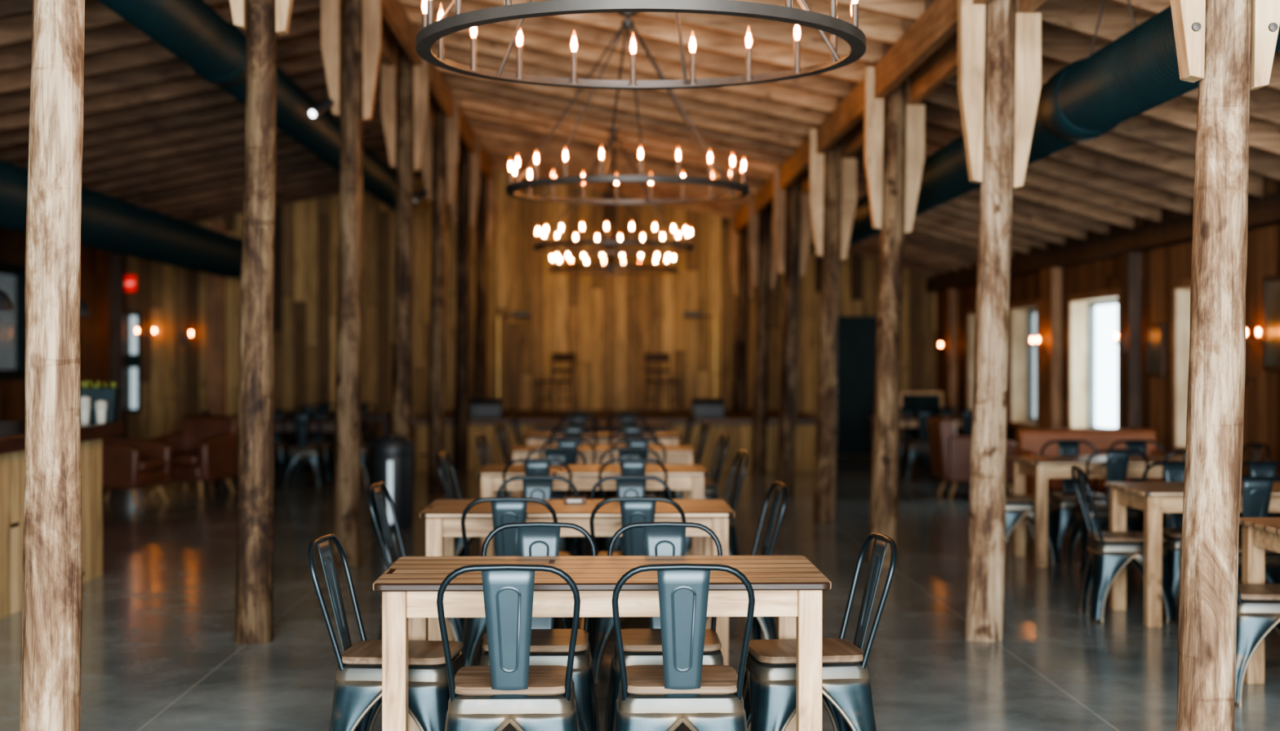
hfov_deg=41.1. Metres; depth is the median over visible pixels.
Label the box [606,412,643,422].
metal chair
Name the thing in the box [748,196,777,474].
timber post
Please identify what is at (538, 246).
ring chandelier
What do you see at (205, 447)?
armchair
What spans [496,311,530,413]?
stand
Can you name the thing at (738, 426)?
stage
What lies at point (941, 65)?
roof beam
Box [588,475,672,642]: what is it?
metal chair
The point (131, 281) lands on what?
exit sign
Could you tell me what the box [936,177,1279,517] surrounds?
wall
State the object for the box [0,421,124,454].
countertop
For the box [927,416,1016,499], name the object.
armchair
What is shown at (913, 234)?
rafter
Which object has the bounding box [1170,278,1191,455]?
window
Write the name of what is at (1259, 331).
wall sconce
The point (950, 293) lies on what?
trim
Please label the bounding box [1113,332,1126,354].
wall sconce
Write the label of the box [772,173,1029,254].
rafter
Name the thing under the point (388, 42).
roof beam
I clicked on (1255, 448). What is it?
metal chair
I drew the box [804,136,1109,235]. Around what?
rafter
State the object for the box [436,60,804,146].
rafter
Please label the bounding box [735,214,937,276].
rafter
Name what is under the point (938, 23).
roof beam
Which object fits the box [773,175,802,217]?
roof beam
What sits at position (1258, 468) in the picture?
metal chair
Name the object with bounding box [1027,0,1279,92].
rafter
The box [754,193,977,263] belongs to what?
rafter
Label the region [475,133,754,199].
rafter
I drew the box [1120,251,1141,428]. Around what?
wooden post
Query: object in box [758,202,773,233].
roof beam
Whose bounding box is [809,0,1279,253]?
air duct
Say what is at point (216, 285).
trim
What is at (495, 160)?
rafter
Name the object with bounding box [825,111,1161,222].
rafter
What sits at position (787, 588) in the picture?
table
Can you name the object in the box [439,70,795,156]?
rafter
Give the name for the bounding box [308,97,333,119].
spotlight
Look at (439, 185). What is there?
timber post
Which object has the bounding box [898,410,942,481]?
metal chair
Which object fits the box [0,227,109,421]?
wall
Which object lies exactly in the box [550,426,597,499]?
metal chair
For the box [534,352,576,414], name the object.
wooden chair
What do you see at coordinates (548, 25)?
rafter
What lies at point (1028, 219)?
rafter
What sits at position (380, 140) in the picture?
rafter
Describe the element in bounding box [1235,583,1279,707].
metal chair
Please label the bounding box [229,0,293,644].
timber post
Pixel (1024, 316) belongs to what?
window
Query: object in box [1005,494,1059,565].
metal chair
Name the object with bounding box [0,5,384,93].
rafter
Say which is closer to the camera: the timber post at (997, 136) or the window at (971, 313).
the timber post at (997, 136)
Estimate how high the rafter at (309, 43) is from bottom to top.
1.345 m
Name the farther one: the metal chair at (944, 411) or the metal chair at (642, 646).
the metal chair at (944, 411)
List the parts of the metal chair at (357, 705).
leg, leg, seat frame, seat, leg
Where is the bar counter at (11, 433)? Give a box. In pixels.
[0,421,124,619]
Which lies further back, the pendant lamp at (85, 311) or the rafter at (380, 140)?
the rafter at (380, 140)
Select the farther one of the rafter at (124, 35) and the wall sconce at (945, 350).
the wall sconce at (945, 350)
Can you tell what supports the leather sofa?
on the floor
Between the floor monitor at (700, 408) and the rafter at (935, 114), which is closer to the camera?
the rafter at (935, 114)
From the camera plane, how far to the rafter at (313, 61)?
16.16 m
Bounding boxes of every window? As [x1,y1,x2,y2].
[0,262,25,380]
[125,311,141,413]
[966,307,975,410]
[1008,298,1039,429]
[1067,288,1120,428]
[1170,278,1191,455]
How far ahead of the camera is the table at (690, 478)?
11.05 m
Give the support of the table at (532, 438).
on the floor
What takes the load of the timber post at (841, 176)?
on the floor
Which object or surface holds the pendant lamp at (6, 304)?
hanging from the ceiling
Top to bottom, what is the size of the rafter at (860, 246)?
1.107 m
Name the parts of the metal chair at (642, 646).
leg, leg, seat frame, seat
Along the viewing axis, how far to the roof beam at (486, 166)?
23.84 m
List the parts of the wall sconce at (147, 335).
plate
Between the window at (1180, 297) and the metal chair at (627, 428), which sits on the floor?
the metal chair at (627, 428)
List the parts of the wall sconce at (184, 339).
plate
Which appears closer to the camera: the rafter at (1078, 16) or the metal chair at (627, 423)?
the rafter at (1078, 16)
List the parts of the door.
frame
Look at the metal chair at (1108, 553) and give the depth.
9.61 m
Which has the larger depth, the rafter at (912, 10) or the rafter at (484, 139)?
the rafter at (484, 139)
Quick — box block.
[564,497,586,504]
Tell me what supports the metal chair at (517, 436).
on the floor
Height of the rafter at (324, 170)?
1.345 m
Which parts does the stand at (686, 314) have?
arm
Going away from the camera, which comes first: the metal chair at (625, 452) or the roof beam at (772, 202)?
the metal chair at (625, 452)
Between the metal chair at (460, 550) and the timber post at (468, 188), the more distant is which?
the timber post at (468, 188)
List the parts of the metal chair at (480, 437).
leg, seat frame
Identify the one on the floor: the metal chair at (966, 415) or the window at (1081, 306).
the metal chair at (966, 415)
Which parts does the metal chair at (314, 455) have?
leg, leg, seat frame, seat, leg, leg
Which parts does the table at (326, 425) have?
leg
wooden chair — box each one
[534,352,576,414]
[643,352,682,413]
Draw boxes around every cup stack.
[80,395,91,422]
[94,400,107,422]
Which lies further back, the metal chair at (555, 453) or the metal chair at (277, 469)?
the metal chair at (277, 469)
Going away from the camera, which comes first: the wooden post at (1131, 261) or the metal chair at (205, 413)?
the wooden post at (1131, 261)
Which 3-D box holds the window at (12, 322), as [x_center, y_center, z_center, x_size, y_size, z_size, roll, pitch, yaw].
[-7.880,-0.544,20.531,0.100,1.450,2.740,0,0,-1]
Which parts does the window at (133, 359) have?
pane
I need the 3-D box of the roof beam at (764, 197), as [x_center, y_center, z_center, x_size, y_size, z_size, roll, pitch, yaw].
[1.528,-2.056,20.405,0.070,0.235,3.140,0,0,-1]
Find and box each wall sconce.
[135,328,155,342]
[180,331,192,344]
[938,342,947,356]
[1030,336,1046,355]
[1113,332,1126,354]
[1245,327,1267,354]
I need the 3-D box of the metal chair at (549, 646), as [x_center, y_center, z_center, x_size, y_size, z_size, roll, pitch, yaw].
[-0.376,1.026,6.215,0.474,0.865,0.530,0,0,-1]
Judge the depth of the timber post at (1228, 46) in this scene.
5.64 m
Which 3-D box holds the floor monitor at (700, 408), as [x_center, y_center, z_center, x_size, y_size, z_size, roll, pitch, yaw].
[0.903,0.568,22.775,0.420,0.250,0.325,0,0,-1]
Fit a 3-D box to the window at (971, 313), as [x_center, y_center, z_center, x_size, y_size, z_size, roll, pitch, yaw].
[4.708,-0.009,23.308,0.270,1.560,1.140,0,0,-1]
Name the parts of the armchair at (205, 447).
leg, armrest, leg, leg, backrest, armrest, leg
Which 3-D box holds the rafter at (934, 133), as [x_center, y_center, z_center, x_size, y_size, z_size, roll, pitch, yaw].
[3.235,-1.855,14.767,3.068,1.107,0.070,0,0,-1]
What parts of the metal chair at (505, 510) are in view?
leg, leg, leg, leg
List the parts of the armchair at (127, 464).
backrest, leg, armrest, leg, armrest, leg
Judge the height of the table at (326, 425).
0.750 m
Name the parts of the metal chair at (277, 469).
leg, leg, leg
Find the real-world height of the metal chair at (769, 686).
0.865 m
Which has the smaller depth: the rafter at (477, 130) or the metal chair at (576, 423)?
the metal chair at (576, 423)
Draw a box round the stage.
[412,410,817,472]
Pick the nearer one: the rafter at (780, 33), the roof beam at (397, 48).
the rafter at (780, 33)
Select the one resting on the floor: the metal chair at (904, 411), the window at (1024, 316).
the metal chair at (904, 411)
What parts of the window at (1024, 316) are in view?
frame, pane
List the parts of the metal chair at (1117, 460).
leg, leg, seat, seat frame, leg, leg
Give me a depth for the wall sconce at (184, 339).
25.83 m
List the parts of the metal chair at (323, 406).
seat, seat frame, leg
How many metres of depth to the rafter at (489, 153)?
24.26 m
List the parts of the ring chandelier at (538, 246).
rod, rod, rod, rod, rod, rod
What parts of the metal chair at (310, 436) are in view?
seat frame, seat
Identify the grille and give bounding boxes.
[472,405,498,415]
[695,405,721,415]
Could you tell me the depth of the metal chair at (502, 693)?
5.22 m
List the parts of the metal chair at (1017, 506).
leg, seat, seat frame, leg, leg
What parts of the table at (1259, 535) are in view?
leg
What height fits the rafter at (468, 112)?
1.042 m
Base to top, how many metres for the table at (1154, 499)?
0.750 m
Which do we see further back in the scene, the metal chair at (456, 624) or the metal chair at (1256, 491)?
the metal chair at (1256, 491)
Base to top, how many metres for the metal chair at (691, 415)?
0.865 m
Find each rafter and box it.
[0,0,97,19]
[0,0,230,47]
[0,0,342,71]
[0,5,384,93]
[0,19,395,114]
[0,36,399,132]
[0,57,381,148]
[0,73,398,161]
[5,84,431,168]
[81,92,434,173]
[81,114,382,184]
[81,125,384,191]
[97,128,434,198]
[116,135,459,204]
[133,139,459,208]
[149,153,433,213]
[164,160,433,218]
[178,163,458,222]
[399,0,850,98]
[401,4,837,112]
[412,22,825,125]
[431,43,813,137]
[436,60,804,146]
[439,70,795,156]
[446,83,786,164]
[453,94,779,173]
[459,106,772,180]
[464,115,766,186]
[470,124,759,193]
[475,0,866,82]
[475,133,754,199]
[480,142,748,204]
[484,149,744,209]
[487,155,740,214]
[491,162,735,217]
[636,12,883,64]
[732,0,902,44]
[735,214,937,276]
[744,204,959,271]
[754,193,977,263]
[760,186,977,256]
[766,180,1013,258]
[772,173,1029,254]
[779,164,1047,250]
[785,211,971,268]
[785,222,948,274]
[786,155,1066,245]
[795,146,1086,240]
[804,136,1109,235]
[813,124,1133,229]
[818,0,924,21]
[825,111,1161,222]
[837,97,1191,215]
[850,80,1194,199]
[866,62,1262,197]
[883,42,1279,182]
[902,18,1279,155]
[924,0,1279,126]
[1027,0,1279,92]
[1105,0,1279,52]
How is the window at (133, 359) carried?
in the wall at (609, 322)
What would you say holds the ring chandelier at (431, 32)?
hanging from the rafter
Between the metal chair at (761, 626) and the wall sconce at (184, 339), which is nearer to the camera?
the metal chair at (761, 626)
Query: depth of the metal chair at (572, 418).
18.39 m
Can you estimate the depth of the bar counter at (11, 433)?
10.05 m
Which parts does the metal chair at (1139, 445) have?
leg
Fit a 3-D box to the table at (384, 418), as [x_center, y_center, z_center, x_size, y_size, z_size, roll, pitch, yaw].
[-4.107,1.016,23.210,1.500,0.750,0.780,0,0,-1]
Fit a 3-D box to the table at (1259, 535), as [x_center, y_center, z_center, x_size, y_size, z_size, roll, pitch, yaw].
[3.487,1.076,7.492,1.500,0.750,0.780,0,0,-1]
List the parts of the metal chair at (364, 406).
seat, leg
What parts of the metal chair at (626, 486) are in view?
leg, seat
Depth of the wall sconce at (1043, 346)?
19.16 m
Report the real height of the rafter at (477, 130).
1.042 m
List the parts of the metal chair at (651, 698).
leg, leg, seat, seat frame, leg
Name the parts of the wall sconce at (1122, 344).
bulb, plate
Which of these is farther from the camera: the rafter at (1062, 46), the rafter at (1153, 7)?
the rafter at (1062, 46)
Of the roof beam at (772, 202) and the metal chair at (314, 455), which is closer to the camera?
the metal chair at (314, 455)
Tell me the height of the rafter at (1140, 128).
1.107 m
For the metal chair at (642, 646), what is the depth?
6.29 m
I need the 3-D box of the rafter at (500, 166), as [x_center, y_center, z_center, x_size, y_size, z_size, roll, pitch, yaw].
[-0.470,-2.741,25.886,3.846,1.042,0.070,0,0,-1]
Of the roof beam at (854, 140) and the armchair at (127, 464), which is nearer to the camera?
the roof beam at (854, 140)
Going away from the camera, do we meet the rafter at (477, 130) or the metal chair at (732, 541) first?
the metal chair at (732, 541)
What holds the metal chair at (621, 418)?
on the floor
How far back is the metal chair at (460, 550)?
11.40 m
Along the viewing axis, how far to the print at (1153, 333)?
15.72 m
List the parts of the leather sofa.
armrest, backrest, armrest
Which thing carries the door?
in the wall at (609, 322)
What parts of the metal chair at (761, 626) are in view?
leg, leg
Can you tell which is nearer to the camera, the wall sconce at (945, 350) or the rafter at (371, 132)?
the rafter at (371, 132)
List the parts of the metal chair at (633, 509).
leg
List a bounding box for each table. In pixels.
[222,419,334,486]
[279,412,391,470]
[373,555,831,730]
[419,499,734,666]
[476,465,708,556]
[508,445,696,499]
[524,432,681,445]
[534,422,671,432]
[870,416,963,427]
[1008,455,1183,567]
[1104,481,1279,627]
[1239,517,1279,684]
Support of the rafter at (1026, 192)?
attached to the ceiling
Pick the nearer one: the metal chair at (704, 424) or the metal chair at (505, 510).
the metal chair at (505, 510)
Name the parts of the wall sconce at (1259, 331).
arm, bulb, arm, plate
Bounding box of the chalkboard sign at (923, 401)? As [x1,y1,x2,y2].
[898,391,943,440]
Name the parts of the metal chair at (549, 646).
seat frame, seat, leg, leg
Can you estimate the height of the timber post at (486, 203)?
3.658 m
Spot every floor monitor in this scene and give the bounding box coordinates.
[469,399,502,417]
[691,399,724,417]
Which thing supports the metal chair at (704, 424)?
on the floor
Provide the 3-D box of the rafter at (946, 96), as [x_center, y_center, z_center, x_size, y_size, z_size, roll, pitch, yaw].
[3.269,-1.849,13.168,3.068,1.107,0.070,0,0,-1]
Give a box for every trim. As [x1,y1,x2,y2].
[109,252,126,438]
[207,220,226,415]
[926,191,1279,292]
[945,288,956,429]
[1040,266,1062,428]
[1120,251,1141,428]
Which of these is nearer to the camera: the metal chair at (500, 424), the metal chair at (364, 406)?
the metal chair at (500, 424)
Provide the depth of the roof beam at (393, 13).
13.95 m
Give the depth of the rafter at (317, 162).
22.54 m
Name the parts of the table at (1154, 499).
leg, leg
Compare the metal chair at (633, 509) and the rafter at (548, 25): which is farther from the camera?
the rafter at (548, 25)
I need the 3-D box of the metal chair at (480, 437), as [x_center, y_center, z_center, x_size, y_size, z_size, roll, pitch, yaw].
[-1.063,0.996,13.987,0.530,0.865,0.474,0,0,4]
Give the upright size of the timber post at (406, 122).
4.360 m
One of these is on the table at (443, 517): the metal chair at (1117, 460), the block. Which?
the block
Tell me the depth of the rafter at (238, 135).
19.35 m
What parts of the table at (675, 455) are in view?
leg, leg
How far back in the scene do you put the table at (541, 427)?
18.84 m
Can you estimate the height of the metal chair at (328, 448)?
0.865 m
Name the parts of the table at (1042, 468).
leg, leg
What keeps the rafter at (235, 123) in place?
attached to the ceiling
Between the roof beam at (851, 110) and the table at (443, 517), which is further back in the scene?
the roof beam at (851, 110)
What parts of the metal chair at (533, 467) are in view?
leg, leg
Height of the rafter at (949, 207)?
1.107 m
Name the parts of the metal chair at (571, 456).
seat frame, seat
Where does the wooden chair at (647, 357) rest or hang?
on the stage
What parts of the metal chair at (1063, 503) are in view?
leg, seat, seat frame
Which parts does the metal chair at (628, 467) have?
leg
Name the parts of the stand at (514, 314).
arm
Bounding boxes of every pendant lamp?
[0,289,13,311]
[80,298,91,316]
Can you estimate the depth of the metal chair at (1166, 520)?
11.79 m
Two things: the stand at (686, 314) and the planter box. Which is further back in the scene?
the stand at (686, 314)
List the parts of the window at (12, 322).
pane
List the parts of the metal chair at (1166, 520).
seat frame, leg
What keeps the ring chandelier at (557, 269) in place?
hanging from the rafter at (485, 145)
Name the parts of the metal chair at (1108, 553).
leg, leg, seat frame, seat, leg, leg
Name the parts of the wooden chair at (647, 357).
leg, rail, leg, rail, seat, leg, leg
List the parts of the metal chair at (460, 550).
leg, leg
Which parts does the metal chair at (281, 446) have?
seat, seat frame, leg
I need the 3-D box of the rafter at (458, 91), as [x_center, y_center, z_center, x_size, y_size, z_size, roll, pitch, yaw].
[-0.313,-2.713,18.687,3.846,1.042,0.070,0,0,-1]
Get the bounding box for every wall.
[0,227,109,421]
[126,168,936,456]
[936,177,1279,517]
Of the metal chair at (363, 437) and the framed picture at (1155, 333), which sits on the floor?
the metal chair at (363, 437)
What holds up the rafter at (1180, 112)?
attached to the ceiling
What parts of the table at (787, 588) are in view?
leg, leg, leg, leg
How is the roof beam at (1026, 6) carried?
attached to the timber post at (997, 136)
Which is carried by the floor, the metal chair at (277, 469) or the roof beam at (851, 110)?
the metal chair at (277, 469)
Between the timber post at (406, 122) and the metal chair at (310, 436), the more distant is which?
the metal chair at (310, 436)
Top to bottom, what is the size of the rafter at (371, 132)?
1.345 m
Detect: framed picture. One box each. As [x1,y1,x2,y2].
[1146,324,1164,377]
[1262,275,1279,371]
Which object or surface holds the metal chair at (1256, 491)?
on the floor
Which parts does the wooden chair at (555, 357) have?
leg, leg, seat, leg, rail, rail, leg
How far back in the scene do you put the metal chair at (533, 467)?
10.61 m
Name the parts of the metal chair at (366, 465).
leg, seat frame, seat, leg, leg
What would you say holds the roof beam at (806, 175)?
attached to the timber post at (841, 176)
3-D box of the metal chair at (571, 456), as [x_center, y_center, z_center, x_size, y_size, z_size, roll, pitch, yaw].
[-0.564,0.998,13.447,0.474,0.865,0.530,0,0,-1]
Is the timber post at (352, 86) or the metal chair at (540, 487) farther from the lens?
the timber post at (352, 86)
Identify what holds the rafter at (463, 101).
attached to the ceiling
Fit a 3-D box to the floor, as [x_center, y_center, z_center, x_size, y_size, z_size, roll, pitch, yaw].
[-1.392,1.488,11.078,13.100,0.100,30.200,0,0,-1]
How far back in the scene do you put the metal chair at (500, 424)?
16.60 m
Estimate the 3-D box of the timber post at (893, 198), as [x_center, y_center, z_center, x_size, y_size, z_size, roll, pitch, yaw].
[1.826,-0.352,12.267,0.422,3.570,0.196,0,0,-1]
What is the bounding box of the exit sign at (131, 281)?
[125,275,136,291]
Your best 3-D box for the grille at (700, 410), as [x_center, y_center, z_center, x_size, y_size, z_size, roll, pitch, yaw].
[0.907,0.598,22.615,0.340,0.130,0.005,0,0,-1]
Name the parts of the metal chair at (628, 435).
leg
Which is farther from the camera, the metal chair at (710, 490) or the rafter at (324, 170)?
the rafter at (324, 170)
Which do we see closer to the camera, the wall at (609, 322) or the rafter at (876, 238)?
the rafter at (876, 238)
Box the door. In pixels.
[836,316,876,455]
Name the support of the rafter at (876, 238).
attached to the ceiling
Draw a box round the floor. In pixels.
[0,456,1279,730]
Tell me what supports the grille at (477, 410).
attached to the floor monitor at (478, 408)
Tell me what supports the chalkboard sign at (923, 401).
on the floor
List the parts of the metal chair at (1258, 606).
seat frame, seat, leg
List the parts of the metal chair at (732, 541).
leg, seat frame, leg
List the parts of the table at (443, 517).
leg, leg, leg, leg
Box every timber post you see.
[18,0,84,730]
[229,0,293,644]
[320,0,382,568]
[381,40,428,439]
[421,96,458,494]
[449,135,479,475]
[469,164,496,399]
[729,217,754,412]
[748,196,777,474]
[773,168,812,494]
[808,128,857,522]
[864,66,924,566]
[957,0,1041,642]
[1169,0,1279,730]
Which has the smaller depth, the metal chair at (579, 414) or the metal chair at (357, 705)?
the metal chair at (357, 705)
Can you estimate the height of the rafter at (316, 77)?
1.345 m
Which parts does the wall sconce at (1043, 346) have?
bulb, plate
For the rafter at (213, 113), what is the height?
1.345 m
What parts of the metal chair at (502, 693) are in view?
leg, seat frame, seat, leg, leg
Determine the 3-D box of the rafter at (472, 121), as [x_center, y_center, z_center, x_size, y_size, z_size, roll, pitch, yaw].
[-0.365,-2.723,21.087,3.846,1.042,0.070,0,0,-1]
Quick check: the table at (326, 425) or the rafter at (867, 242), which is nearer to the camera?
the table at (326, 425)
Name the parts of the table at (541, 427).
leg, leg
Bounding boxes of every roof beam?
[341,0,394,66]
[382,0,422,66]
[396,45,431,117]
[428,62,453,117]
[432,100,434,129]
[458,106,475,153]
[480,143,492,179]
[733,202,748,233]
[753,174,773,214]
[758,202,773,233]
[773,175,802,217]
[779,137,808,189]
[802,137,844,193]
[817,76,864,153]
[844,77,909,158]
[874,0,957,98]
[909,0,1027,104]
[972,0,989,4]
[1020,0,1047,12]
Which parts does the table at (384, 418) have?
leg, leg, leg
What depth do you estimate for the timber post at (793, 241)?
18.73 m
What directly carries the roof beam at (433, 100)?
attached to the timber post at (439, 185)
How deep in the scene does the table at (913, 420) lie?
21.03 m
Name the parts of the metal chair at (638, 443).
seat frame, seat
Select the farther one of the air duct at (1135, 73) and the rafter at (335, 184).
the rafter at (335, 184)
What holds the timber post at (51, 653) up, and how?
on the floor
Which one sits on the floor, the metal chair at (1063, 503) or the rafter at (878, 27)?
the metal chair at (1063, 503)
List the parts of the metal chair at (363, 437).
seat frame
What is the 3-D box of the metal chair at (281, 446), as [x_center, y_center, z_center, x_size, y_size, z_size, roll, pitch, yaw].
[-4.408,0.971,20.481,0.474,0.865,0.530,0,0,-2]
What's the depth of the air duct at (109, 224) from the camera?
17.83 m
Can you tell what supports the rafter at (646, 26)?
attached to the ceiling
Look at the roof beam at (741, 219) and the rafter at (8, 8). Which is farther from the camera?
the roof beam at (741, 219)
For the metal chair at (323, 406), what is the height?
0.865 m
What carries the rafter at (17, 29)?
attached to the ceiling
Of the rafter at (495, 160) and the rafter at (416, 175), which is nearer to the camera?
the rafter at (495, 160)
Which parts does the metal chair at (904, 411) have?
leg, seat, leg, leg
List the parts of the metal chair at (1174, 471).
seat frame, seat, leg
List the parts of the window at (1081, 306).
frame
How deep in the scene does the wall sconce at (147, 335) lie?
25.81 m
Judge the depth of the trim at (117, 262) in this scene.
25.61 m
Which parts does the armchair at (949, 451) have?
leg, backrest, leg, armrest, armrest, leg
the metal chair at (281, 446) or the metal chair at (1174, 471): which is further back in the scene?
the metal chair at (281, 446)
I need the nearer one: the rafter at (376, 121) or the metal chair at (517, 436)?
the metal chair at (517, 436)
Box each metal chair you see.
[200,411,220,485]
[234,445,281,488]
[274,409,293,484]
[281,413,328,488]
[291,406,328,445]
[293,409,334,484]
[306,403,334,466]
[307,533,464,730]
[330,411,377,485]
[333,407,371,471]
[360,403,377,457]
[367,482,484,652]
[436,451,494,556]
[436,564,580,730]
[460,497,559,666]
[475,434,523,497]
[480,522,599,730]
[495,422,512,465]
[496,475,581,629]
[502,458,575,556]
[510,413,524,445]
[525,447,587,555]
[539,439,598,550]
[546,431,598,499]
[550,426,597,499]
[555,420,599,499]
[558,416,599,495]
[561,412,598,422]
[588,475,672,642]
[589,497,685,687]
[598,447,661,546]
[598,458,667,551]
[604,521,724,730]
[605,416,647,496]
[605,420,650,499]
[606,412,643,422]
[607,426,655,498]
[608,431,659,497]
[609,439,666,497]
[612,564,755,730]
[661,422,709,497]
[665,434,728,499]
[680,413,694,445]
[684,450,748,555]
[706,481,787,640]
[742,533,897,730]
[898,407,930,477]
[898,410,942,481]
[931,407,963,435]
[951,410,972,435]
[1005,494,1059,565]
[1040,440,1109,561]
[1065,448,1148,573]
[1071,466,1176,624]
[1109,440,1165,525]
[1142,461,1185,617]
[1161,449,1185,528]
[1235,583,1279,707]
[1237,476,1279,584]
[1238,461,1279,583]
[1239,443,1269,525]
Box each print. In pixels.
[1148,328,1159,372]
[1266,280,1279,365]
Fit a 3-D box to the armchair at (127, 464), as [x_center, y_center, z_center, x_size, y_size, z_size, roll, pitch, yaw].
[-5.324,0.988,17.403,0.850,0.862,0.760,0,0,13]
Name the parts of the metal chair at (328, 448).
leg, leg, seat, seat frame, leg, leg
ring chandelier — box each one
[416,0,866,89]
[506,12,749,204]
[533,128,693,254]
[549,182,676,275]
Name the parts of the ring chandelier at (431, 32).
bulb, bulb, rod, bulb, rod, bulb, bulb, bulb, rod, bulb, bulb, bulb, rod, rod, bulb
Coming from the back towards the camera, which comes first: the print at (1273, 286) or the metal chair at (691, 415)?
the metal chair at (691, 415)
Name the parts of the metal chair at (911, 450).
leg, leg, seat frame, seat, leg, leg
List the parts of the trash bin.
lid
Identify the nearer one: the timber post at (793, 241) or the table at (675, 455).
the table at (675, 455)
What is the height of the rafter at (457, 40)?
1.042 m
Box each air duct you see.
[0,138,242,278]
[97,0,416,211]
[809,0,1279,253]
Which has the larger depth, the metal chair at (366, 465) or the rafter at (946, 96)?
the metal chair at (366, 465)
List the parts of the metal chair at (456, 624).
leg, leg, leg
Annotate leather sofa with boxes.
[1015,428,1168,524]
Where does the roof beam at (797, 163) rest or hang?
attached to the timber post at (841, 176)
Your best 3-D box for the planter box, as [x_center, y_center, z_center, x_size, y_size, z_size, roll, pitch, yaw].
[-3.713,0.240,11.707,0.331,0.290,0.141,0,0,-1]
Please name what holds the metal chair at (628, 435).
on the floor
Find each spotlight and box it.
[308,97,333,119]
[413,189,427,203]
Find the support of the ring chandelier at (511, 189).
hanging from the rafter at (780, 33)
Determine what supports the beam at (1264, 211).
attached to the wall at (1160, 266)
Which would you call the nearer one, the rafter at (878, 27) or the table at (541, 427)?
the rafter at (878, 27)
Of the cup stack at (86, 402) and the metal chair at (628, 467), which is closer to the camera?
the metal chair at (628, 467)
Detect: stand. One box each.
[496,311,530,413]
[683,311,726,413]
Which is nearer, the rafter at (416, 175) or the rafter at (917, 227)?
the rafter at (917, 227)
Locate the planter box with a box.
[80,379,121,422]
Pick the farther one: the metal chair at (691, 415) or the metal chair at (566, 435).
the metal chair at (691, 415)
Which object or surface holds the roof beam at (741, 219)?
attached to the timber post at (762, 248)
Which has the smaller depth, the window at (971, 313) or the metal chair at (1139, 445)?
the metal chair at (1139, 445)
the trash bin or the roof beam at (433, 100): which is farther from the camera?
the roof beam at (433, 100)
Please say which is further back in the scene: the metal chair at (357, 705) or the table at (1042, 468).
the table at (1042, 468)
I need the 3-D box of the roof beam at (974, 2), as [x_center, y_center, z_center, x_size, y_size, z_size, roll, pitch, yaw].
[1.813,-2.006,7.359,0.070,0.235,3.200,0,0,-1]
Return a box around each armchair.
[102,436,172,507]
[147,415,237,498]
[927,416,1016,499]
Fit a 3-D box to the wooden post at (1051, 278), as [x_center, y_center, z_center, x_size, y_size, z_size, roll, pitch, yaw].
[4.622,0.156,19.206,0.119,2.500,0.500,0,0,-1]
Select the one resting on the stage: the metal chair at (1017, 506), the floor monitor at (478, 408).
the floor monitor at (478, 408)
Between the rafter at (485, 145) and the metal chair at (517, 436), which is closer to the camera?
the metal chair at (517, 436)
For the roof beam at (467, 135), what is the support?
attached to the timber post at (439, 185)
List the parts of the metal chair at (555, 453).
leg, leg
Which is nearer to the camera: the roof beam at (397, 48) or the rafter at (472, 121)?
the roof beam at (397, 48)
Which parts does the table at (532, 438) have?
leg, leg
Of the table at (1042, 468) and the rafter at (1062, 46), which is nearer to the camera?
the rafter at (1062, 46)
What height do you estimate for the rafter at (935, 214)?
1.107 m
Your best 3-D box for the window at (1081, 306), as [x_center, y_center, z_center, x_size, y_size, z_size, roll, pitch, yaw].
[4.829,0.012,17.735,0.270,1.560,1.890,0,0,-1]
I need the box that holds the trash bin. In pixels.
[369,436,414,530]
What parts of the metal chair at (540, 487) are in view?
seat, leg, leg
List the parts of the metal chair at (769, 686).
leg, leg, seat, seat frame, leg, leg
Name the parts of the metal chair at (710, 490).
leg, seat frame, seat, leg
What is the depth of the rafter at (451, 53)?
16.27 m
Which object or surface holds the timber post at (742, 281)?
on the stage
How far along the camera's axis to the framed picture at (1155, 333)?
15.70 m
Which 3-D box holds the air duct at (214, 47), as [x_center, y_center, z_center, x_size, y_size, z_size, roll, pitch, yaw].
[-3.100,-2.546,13.726,0.450,0.957,20.400,0,0,-1]
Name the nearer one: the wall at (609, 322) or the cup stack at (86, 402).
the cup stack at (86, 402)
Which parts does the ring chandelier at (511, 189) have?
bulb, bulb, bulb, bulb, bulb, bulb, rod, rod, bulb, rod, rod, bulb, rod, bulb, rod, bulb, bulb, bulb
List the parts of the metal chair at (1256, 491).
leg, seat, seat frame, leg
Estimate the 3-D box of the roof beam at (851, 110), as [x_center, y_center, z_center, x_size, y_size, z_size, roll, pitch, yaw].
[1.671,-2.031,13.892,0.070,0.235,3.170,0,0,-1]
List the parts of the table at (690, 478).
leg, leg, leg, leg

